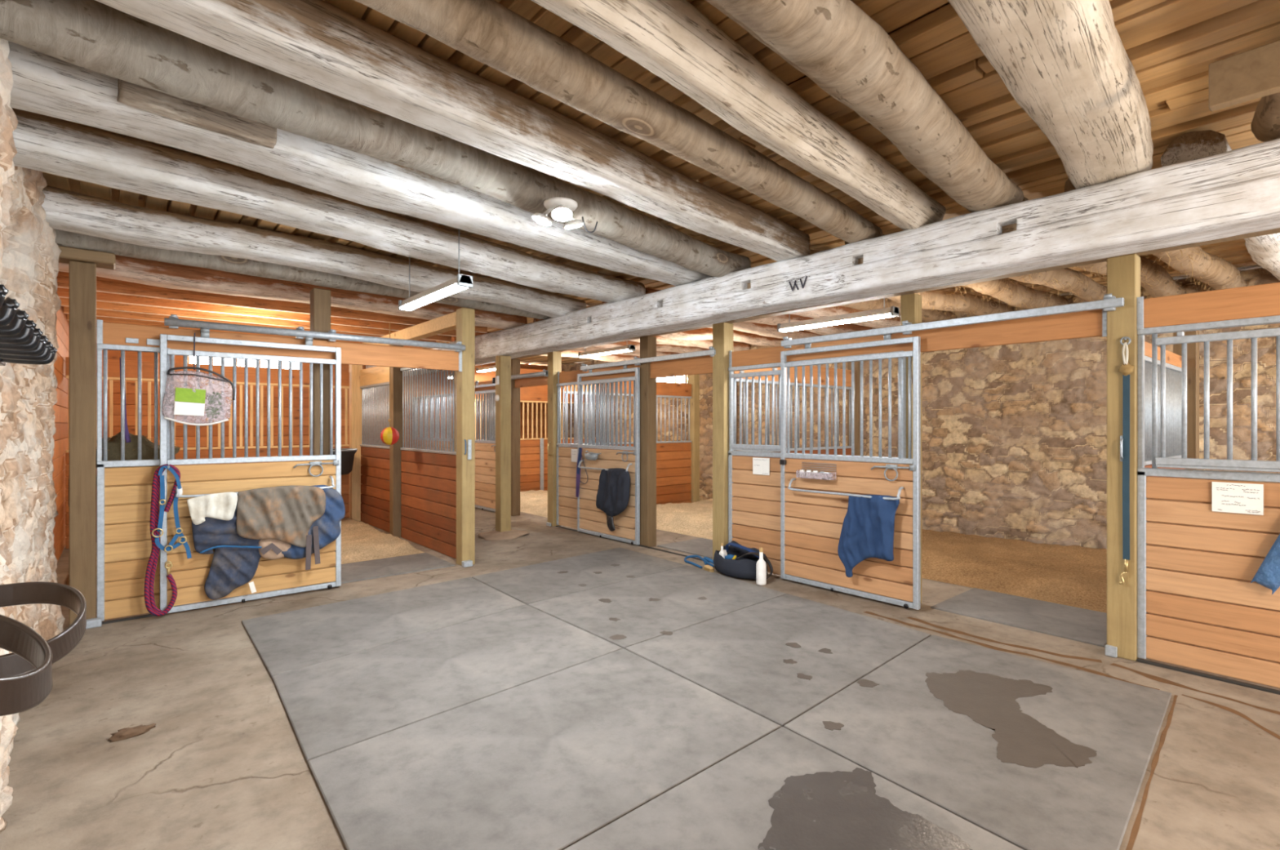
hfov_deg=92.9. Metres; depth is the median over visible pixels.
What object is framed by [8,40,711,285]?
joist
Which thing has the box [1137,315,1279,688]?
panel
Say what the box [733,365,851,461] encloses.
divider
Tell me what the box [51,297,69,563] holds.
wall
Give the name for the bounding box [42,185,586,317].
joist
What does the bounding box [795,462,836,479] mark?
basket
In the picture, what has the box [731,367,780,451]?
grille
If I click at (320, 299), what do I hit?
timber post
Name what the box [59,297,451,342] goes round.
joist
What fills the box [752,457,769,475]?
paper sign
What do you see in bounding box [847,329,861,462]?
timber post
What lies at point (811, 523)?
sliding door
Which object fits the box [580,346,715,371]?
door track
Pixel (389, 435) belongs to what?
ball
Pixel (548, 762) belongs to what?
rubber mat
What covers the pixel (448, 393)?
panel
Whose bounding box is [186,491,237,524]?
hand towel
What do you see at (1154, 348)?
bar
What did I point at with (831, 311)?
joist
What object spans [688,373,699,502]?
timber post
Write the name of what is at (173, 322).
door track
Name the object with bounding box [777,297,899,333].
lamp
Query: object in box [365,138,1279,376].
beam
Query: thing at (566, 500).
panel
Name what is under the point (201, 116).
plank
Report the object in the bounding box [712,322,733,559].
timber post
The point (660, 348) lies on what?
joist
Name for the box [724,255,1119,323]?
plate
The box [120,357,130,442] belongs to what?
strap
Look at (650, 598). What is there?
print
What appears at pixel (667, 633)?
print
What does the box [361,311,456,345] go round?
tie beam
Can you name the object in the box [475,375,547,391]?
header board
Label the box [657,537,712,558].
rubber mat
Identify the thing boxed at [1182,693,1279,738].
dirt streak
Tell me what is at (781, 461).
block
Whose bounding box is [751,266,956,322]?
joist
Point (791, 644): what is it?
print
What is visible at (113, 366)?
wood wall
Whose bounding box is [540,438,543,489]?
batten
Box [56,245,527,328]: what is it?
joist
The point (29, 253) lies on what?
wall
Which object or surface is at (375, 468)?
divider
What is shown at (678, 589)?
rubber mat
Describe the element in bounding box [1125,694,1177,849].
dirt streak
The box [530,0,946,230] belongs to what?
joist
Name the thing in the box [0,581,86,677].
loop
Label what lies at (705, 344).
joist
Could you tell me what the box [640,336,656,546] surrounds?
timber post
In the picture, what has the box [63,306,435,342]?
joist
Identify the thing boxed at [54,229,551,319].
joist
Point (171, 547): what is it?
halter
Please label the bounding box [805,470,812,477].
jar
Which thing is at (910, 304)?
timber post
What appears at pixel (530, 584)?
rubber mat
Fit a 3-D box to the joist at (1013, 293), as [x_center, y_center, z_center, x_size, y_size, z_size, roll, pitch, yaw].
[3.393,-1.423,6.098,4.239,0.329,0.348,0,0,-37]
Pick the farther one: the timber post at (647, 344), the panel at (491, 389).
the panel at (491, 389)
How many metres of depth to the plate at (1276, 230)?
3.71 m
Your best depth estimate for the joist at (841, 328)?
8.47 m
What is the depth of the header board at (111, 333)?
5.55 m
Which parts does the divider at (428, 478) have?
rail, rail, board panel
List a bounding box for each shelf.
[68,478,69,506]
[795,470,835,479]
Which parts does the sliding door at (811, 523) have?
board panel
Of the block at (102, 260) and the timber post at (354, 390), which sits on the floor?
the timber post at (354, 390)
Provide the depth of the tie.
3.98 m
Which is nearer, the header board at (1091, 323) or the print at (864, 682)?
the print at (864, 682)
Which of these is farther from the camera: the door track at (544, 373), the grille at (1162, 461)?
the door track at (544, 373)
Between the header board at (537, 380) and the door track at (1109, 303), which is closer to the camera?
the door track at (1109, 303)
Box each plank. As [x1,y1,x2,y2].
[116,79,276,148]
[1208,40,1279,111]
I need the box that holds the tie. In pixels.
[1117,336,1133,583]
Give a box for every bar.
[175,475,334,497]
[577,459,631,471]
[787,477,903,500]
[1151,333,1157,467]
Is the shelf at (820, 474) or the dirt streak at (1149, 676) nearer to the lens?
the dirt streak at (1149, 676)
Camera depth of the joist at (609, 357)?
12.47 m
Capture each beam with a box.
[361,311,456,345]
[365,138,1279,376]
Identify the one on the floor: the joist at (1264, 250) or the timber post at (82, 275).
the timber post at (82, 275)
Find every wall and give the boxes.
[0,38,64,825]
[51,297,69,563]
[65,356,349,548]
[96,349,547,450]
[560,267,1279,548]
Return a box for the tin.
[819,471,831,479]
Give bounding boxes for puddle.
[757,767,972,849]
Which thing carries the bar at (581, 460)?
attached to the sliding door at (592, 520)
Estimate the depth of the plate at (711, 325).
7.80 m
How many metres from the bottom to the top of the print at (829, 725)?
0.001 m
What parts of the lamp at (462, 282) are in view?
chain, chain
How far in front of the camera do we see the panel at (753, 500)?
6.37 m
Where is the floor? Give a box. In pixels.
[0,507,1279,849]
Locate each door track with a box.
[164,314,465,351]
[511,368,547,379]
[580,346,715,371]
[781,293,1124,348]
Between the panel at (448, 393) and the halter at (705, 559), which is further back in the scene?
the panel at (448, 393)
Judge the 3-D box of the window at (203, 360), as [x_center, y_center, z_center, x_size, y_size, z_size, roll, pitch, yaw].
[-7.623,-1.135,11.813,1.900,0.370,0.060,0,0,-41]
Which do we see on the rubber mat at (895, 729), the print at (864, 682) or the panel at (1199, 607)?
the print at (864, 682)
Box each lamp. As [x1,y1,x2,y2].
[398,229,472,311]
[475,365,495,372]
[577,340,635,358]
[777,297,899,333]
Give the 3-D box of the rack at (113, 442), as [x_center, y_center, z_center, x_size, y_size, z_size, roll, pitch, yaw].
[-4.260,0.345,5.086,0.750,0.590,0.332,0,0,-41]
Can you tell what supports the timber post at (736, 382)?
on the floor
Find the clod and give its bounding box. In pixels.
[107,723,156,742]
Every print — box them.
[557,570,568,573]
[598,598,611,602]
[608,617,620,621]
[608,634,626,639]
[648,597,660,600]
[659,630,672,635]
[782,658,797,663]
[785,642,800,647]
[796,672,812,679]
[817,648,832,653]
[822,720,844,729]
[857,679,879,687]
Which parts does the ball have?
panel, panel, cord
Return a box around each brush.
[703,564,714,572]
[724,554,734,559]
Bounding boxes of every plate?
[556,324,712,351]
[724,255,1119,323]
[1132,227,1279,256]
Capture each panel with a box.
[96,343,169,621]
[413,393,452,453]
[475,389,495,443]
[556,376,633,528]
[728,351,906,574]
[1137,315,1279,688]
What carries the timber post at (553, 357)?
on the floor
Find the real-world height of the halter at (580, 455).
0.704 m
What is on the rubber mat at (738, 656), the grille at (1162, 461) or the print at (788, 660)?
the print at (788, 660)
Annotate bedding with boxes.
[66,517,424,585]
[520,489,703,517]
[656,497,712,539]
[921,528,1106,613]
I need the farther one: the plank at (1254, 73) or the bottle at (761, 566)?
the bottle at (761, 566)
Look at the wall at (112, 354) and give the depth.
11.87 m
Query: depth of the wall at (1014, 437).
7.78 m
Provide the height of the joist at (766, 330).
0.316 m
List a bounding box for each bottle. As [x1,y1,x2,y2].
[719,542,724,558]
[755,546,766,585]
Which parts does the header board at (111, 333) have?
strap plate, strap plate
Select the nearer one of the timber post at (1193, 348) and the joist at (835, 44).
the joist at (835, 44)
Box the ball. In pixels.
[380,322,399,444]
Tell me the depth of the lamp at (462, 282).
4.86 m
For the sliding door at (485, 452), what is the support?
on the floor
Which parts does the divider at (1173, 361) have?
rail, rail, board panel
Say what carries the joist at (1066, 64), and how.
on the beam at (1235, 192)
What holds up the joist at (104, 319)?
attached to the ceiling
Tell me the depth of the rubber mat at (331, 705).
3.73 m
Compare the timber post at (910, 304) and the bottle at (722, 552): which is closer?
the timber post at (910, 304)
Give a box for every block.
[57,245,115,269]
[779,459,786,464]
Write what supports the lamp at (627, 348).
hanging from the ceiling
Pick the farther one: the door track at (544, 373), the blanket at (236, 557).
the door track at (544, 373)
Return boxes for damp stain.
[924,669,1097,768]
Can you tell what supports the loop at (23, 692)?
attached to the wall at (29, 253)
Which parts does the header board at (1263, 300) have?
strap plate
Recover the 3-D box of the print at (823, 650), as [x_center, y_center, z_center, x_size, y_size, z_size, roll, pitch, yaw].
[1.259,1.523,4.095,0.092,0.001,0.093,0,0,-41]
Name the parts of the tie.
cord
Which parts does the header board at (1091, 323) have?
strap plate, strap plate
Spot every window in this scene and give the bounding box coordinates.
[187,355,299,368]
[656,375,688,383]
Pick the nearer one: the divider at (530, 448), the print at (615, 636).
the print at (615, 636)
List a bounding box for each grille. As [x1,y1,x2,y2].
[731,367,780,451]
[1155,327,1279,471]
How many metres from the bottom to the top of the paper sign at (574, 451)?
0.190 m
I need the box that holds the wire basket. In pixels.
[584,450,601,460]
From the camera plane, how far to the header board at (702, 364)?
7.48 m
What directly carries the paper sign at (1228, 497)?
attached to the panel at (1199, 607)
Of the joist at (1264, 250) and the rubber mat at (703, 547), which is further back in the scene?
the rubber mat at (703, 547)
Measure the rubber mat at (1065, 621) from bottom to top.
0.014 m
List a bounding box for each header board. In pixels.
[96,319,462,371]
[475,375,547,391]
[557,355,712,386]
[728,308,1106,367]
[1136,282,1279,329]
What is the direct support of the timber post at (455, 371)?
on the floor
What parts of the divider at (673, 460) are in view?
board panel, rail, rail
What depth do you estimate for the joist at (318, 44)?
2.60 m
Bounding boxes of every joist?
[0,0,751,277]
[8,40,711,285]
[12,107,645,302]
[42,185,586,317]
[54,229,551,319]
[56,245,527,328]
[56,271,487,333]
[57,287,456,336]
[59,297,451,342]
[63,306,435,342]
[66,313,422,348]
[95,0,809,261]
[354,0,883,243]
[449,336,639,361]
[475,331,679,356]
[502,328,709,353]
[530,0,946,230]
[533,318,750,351]
[586,306,783,346]
[601,301,824,339]
[644,287,871,335]
[705,0,1023,212]
[711,275,900,328]
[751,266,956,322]
[809,248,1013,316]
[844,234,1069,310]
[942,219,1106,302]
[947,0,1153,189]
[1022,196,1186,298]
[1064,177,1250,290]
[1160,129,1279,280]
[1250,92,1279,142]
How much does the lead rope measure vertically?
1.206 m
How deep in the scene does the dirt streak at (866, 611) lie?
4.15 m
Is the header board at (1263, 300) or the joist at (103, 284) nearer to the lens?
the header board at (1263, 300)
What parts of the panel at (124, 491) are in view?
board panel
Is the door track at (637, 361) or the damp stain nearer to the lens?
the damp stain
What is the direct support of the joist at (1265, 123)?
attached to the ceiling
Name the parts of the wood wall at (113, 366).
rail, rail, board panel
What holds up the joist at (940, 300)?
attached to the ceiling
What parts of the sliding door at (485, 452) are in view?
board panel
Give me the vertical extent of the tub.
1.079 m
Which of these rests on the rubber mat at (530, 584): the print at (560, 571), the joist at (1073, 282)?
the print at (560, 571)
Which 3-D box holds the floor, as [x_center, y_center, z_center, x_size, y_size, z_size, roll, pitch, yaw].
[-0.542,1.640,6.779,12.000,0.200,19.000,0,0,-41]
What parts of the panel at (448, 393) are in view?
board panel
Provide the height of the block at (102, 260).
0.085 m
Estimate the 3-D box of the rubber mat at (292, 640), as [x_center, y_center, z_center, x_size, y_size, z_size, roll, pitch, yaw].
[-1.970,1.532,4.903,1.977,0.016,1.480,0,0,-41]
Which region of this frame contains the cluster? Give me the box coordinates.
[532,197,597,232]
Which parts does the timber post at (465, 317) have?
catch plate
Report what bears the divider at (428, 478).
on the floor
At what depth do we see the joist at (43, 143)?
3.84 m
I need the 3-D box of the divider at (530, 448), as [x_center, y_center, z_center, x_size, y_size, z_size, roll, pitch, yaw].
[-2.296,0.163,13.267,3.300,2.745,0.055,0,0,-41]
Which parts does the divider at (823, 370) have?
rail, board panel, rail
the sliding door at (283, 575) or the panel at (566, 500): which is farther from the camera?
the panel at (566, 500)
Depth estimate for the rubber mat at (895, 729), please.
2.93 m
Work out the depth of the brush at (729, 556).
6.28 m
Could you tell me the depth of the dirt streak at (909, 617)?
4.29 m
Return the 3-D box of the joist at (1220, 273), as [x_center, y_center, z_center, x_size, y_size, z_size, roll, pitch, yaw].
[4.385,-1.403,4.941,4.238,0.310,0.324,0,0,-37]
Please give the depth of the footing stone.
8.30 m
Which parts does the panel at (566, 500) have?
board panel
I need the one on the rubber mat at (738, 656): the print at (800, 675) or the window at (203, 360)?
the print at (800, 675)
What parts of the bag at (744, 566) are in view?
handle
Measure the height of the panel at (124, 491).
2.150 m
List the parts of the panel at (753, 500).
board panel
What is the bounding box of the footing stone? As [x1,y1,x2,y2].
[478,528,529,540]
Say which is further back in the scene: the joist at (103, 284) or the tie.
the joist at (103, 284)
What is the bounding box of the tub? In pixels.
[333,448,357,475]
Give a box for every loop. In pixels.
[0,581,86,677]
[0,614,52,715]
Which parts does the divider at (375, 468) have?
rail, rail, board panel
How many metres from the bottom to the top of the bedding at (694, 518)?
0.172 m
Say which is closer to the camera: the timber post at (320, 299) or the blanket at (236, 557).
the blanket at (236, 557)
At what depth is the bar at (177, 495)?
4.95 m
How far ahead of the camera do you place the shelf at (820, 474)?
5.60 m
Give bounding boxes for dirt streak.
[863,610,1159,689]
[906,616,1102,662]
[1110,662,1279,714]
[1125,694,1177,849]
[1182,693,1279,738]
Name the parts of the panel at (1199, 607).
board panel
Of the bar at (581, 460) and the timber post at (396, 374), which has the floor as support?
the timber post at (396, 374)
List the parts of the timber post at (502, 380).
round plate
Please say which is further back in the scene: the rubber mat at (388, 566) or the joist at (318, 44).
the rubber mat at (388, 566)
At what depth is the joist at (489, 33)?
2.58 m
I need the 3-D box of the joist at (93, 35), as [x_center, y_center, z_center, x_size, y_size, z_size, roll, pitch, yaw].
[-0.672,-1.445,3.775,0.289,0.282,4.844,0,0,41]
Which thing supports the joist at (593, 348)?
on the plate at (711, 325)
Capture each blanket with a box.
[191,484,345,599]
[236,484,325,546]
[595,467,630,531]
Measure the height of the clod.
0.052 m
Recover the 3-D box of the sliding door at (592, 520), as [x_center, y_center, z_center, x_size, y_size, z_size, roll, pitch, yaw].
[-0.463,0.359,8.210,0.076,2.342,1.330,0,0,-41]
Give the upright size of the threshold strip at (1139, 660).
0.018 m
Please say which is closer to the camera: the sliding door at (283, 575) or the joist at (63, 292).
the sliding door at (283, 575)
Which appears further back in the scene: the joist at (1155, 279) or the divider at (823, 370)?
the divider at (823, 370)
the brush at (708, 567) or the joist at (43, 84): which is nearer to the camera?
the joist at (43, 84)
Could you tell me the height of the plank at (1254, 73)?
0.163 m
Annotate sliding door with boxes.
[160,327,341,613]
[475,380,495,511]
[577,364,639,544]
[780,333,920,609]
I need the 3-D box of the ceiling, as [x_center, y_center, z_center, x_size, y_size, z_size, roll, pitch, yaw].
[-0.531,-1.700,6.459,11.000,0.200,18.500,0,0,-41]
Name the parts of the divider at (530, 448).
rail, rail, board panel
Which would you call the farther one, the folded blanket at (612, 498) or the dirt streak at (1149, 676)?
the folded blanket at (612, 498)
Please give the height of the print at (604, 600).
0.001 m
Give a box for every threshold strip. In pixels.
[102,586,337,623]
[555,525,710,562]
[1137,657,1279,694]
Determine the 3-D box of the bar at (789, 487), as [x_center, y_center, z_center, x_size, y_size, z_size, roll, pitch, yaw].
[1.813,0.571,5.459,0.095,0.115,1.104,0,0,-41]
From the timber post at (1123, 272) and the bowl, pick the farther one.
the bowl
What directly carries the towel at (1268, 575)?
hanging from the panel at (1199, 607)
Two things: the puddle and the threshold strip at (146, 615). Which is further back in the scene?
the threshold strip at (146, 615)
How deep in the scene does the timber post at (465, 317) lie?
6.67 m
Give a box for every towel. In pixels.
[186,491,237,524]
[837,494,899,577]
[1250,533,1279,594]
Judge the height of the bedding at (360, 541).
0.123 m
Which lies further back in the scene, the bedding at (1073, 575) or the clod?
the bedding at (1073, 575)
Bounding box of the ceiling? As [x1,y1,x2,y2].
[40,0,1279,365]
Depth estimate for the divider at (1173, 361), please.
4.87 m
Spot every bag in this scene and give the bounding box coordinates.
[161,332,235,425]
[713,540,773,579]
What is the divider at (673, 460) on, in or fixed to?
on the floor
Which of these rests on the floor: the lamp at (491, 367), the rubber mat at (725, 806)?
the rubber mat at (725, 806)
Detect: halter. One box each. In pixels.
[151,465,191,568]
[575,447,588,497]
[684,555,714,568]
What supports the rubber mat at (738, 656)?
on the floor
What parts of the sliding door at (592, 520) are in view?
board panel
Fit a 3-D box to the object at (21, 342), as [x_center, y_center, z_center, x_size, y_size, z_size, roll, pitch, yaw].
[-1.838,-0.270,1.730,0.171,0.080,1.820,0,0,-41]
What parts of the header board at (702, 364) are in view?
strap plate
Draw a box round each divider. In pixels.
[360,365,389,532]
[400,367,456,559]
[475,365,595,491]
[563,380,691,504]
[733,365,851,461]
[1144,341,1185,478]
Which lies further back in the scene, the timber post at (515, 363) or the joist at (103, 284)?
the timber post at (515, 363)
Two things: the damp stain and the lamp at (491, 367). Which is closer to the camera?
the damp stain
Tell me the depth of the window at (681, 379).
12.54 m
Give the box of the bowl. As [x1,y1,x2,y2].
[584,453,598,460]
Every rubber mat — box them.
[241,577,525,677]
[272,604,622,762]
[307,648,781,849]
[341,552,455,583]
[471,546,687,604]
[528,565,786,648]
[564,726,1023,849]
[625,593,931,726]
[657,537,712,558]
[783,634,1171,849]
[930,587,1106,647]
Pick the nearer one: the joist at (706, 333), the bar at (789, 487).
the bar at (789, 487)
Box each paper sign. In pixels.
[571,448,577,462]
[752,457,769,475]
[1211,481,1263,515]
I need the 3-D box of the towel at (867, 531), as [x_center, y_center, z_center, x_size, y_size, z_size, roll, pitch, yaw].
[1.939,0.970,5.225,0.070,0.756,0.564,0,0,-41]
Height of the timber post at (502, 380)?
2.445 m
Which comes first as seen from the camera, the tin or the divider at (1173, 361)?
the divider at (1173, 361)
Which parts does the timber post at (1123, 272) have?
catch plate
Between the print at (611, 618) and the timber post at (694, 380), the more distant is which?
the timber post at (694, 380)
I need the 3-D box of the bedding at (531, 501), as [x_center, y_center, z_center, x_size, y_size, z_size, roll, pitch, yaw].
[-1.044,1.461,12.012,3.250,0.150,3.400,0,0,-41]
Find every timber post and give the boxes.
[69,260,102,628]
[310,288,330,460]
[348,364,362,521]
[389,344,403,537]
[454,370,455,451]
[456,307,475,567]
[492,355,511,531]
[511,358,519,515]
[546,351,560,526]
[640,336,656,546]
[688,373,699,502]
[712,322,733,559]
[736,382,737,450]
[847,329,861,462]
[900,293,921,603]
[1105,253,1140,660]
[1173,330,1199,478]
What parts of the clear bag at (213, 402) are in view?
hanging cord, handle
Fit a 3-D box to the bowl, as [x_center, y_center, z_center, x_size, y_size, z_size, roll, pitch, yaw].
[-0.660,0.435,8.285,0.162,0.090,0.234,0,0,-41]
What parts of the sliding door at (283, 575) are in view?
board panel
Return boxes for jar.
[799,469,804,476]
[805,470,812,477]
[812,470,818,477]
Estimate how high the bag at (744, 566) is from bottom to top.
0.303 m
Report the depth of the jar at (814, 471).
5.66 m
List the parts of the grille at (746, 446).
rail, rail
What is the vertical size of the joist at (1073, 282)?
0.305 m
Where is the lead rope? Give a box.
[144,463,180,616]
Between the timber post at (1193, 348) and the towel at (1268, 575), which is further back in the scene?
the timber post at (1193, 348)
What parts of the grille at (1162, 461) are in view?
rail, rail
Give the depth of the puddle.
2.33 m

